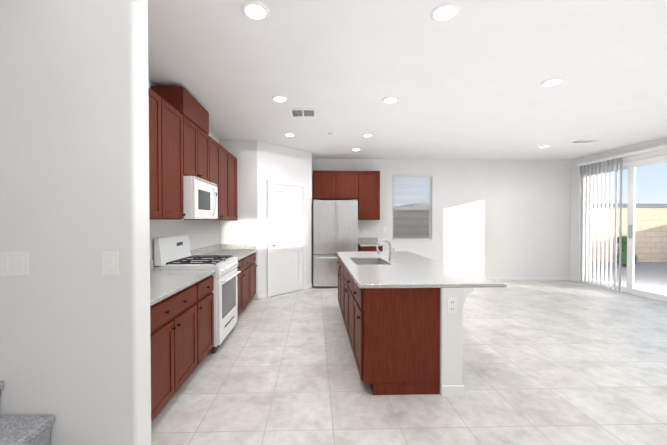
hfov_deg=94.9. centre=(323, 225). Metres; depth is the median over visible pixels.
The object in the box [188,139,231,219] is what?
upper cabinet
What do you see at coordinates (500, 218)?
wall
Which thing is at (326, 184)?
upper cabinet
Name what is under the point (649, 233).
fence
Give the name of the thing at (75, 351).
wall
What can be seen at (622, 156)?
vertical blind
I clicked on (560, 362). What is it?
floor
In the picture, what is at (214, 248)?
backsplash
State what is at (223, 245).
backsplash
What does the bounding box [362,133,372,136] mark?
recessed light
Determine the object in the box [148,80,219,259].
wall
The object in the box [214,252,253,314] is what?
base cabinet
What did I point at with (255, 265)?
base cabinet
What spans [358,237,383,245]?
countertop
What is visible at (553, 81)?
recessed light
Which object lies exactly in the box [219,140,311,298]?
wall
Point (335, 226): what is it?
fridge
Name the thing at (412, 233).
screen
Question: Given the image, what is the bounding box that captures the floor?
[151,280,666,444]
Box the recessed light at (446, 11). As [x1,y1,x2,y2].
[430,2,459,21]
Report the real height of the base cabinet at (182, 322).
0.850 m
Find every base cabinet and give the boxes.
[150,280,201,421]
[202,276,213,359]
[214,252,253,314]
[254,252,256,295]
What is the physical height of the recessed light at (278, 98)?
0.016 m
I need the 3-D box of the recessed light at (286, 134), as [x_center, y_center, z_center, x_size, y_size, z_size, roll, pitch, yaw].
[-0.538,-1.467,4.956,0.189,0.016,0.189,0,1,-11]
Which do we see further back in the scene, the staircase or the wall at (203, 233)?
the wall at (203, 233)
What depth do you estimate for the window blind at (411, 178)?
7.01 m
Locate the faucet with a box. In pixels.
[376,239,395,258]
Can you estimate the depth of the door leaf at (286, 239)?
5.81 m
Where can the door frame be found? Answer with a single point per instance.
(267, 294)
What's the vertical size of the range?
1.205 m
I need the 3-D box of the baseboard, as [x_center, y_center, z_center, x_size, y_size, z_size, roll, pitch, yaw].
[3.241,1.233,7.035,4.970,0.085,0.012,0,1,-2]
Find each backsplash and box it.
[150,244,221,267]
[222,244,256,247]
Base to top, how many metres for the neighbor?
2.860 m
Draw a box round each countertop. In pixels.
[150,268,215,307]
[206,248,256,259]
[336,251,506,286]
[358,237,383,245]
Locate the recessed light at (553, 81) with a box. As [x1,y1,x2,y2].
[540,77,563,85]
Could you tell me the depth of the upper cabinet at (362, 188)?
6.63 m
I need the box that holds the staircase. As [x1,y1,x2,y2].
[0,380,54,444]
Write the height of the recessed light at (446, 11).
0.016 m
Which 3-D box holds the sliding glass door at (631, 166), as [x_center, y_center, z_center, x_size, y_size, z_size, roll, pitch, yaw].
[5.820,0.043,5.861,0.115,2.498,1.796,0,1,-2]
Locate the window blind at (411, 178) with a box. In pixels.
[392,175,431,239]
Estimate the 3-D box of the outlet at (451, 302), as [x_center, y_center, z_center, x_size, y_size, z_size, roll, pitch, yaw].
[1.010,0.626,2.392,0.075,0.120,0.008,0,1,-2]
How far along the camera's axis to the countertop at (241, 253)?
4.81 m
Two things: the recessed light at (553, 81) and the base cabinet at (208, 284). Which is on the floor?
the base cabinet at (208, 284)
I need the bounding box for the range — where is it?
[154,235,240,353]
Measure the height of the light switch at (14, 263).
0.114 m
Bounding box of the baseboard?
[487,277,570,280]
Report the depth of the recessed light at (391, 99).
3.51 m
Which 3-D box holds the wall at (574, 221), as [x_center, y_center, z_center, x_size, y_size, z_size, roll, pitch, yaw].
[5.921,-0.050,2.501,0.150,2.780,9.480,0,1,-2]
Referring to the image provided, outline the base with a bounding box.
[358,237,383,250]
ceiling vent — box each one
[289,108,315,117]
[569,140,599,143]
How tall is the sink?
0.212 m
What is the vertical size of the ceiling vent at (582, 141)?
0.010 m
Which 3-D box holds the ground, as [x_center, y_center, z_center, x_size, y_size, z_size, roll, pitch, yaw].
[9.874,1.365,10.239,70.000,0.050,70.000,0,1,-2]
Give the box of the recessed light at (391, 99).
[382,96,398,102]
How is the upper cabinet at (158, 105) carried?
attached to the wall at (203, 233)
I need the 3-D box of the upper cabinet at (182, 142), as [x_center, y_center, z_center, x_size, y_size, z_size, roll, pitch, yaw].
[-1.571,-0.590,2.879,0.327,1.070,0.564,0,1,-2]
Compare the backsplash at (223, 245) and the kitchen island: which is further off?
the backsplash at (223, 245)
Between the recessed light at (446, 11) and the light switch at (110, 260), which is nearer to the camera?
the light switch at (110, 260)
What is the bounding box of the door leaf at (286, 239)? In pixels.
[270,184,302,295]
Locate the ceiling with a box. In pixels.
[148,0,666,159]
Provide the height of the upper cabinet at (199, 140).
0.890 m
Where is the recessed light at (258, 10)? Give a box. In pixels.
[241,0,269,19]
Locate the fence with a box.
[592,208,666,261]
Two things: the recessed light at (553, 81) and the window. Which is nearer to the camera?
the recessed light at (553, 81)
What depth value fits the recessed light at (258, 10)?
2.02 m
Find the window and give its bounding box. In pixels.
[392,180,431,240]
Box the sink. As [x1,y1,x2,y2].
[352,259,383,262]
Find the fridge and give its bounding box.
[313,199,357,286]
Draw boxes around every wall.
[0,0,150,444]
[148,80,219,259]
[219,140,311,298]
[312,159,570,281]
[570,138,666,282]
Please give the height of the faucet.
0.266 m
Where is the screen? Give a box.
[394,210,428,234]
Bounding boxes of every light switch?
[0,252,28,275]
[102,252,118,275]
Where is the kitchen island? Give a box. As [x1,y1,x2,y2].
[337,255,475,396]
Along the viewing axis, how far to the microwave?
3.25 m
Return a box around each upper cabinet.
[148,86,167,219]
[156,86,211,182]
[168,98,187,219]
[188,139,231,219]
[232,155,237,219]
[313,171,360,198]
[357,171,379,218]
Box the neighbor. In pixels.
[402,203,666,207]
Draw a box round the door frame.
[258,180,311,299]
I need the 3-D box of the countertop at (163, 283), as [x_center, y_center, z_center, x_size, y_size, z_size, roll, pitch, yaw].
[-1.397,0.475,2.372,0.647,0.030,1.490,0,1,-2]
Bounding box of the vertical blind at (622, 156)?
[577,144,666,290]
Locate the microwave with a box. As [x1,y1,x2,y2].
[182,176,217,218]
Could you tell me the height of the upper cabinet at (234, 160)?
1.070 m
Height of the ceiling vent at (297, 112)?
0.010 m
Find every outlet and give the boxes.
[447,298,456,312]
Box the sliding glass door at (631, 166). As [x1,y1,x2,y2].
[584,155,666,301]
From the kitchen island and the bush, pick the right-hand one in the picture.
the bush
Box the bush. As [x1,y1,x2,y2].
[617,236,637,266]
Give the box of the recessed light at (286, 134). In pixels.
[284,133,295,135]
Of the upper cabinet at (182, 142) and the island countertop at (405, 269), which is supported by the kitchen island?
the island countertop at (405, 269)
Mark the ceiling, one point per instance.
(464, 83)
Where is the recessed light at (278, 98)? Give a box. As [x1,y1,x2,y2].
[272,95,287,101]
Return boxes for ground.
[592,262,666,294]

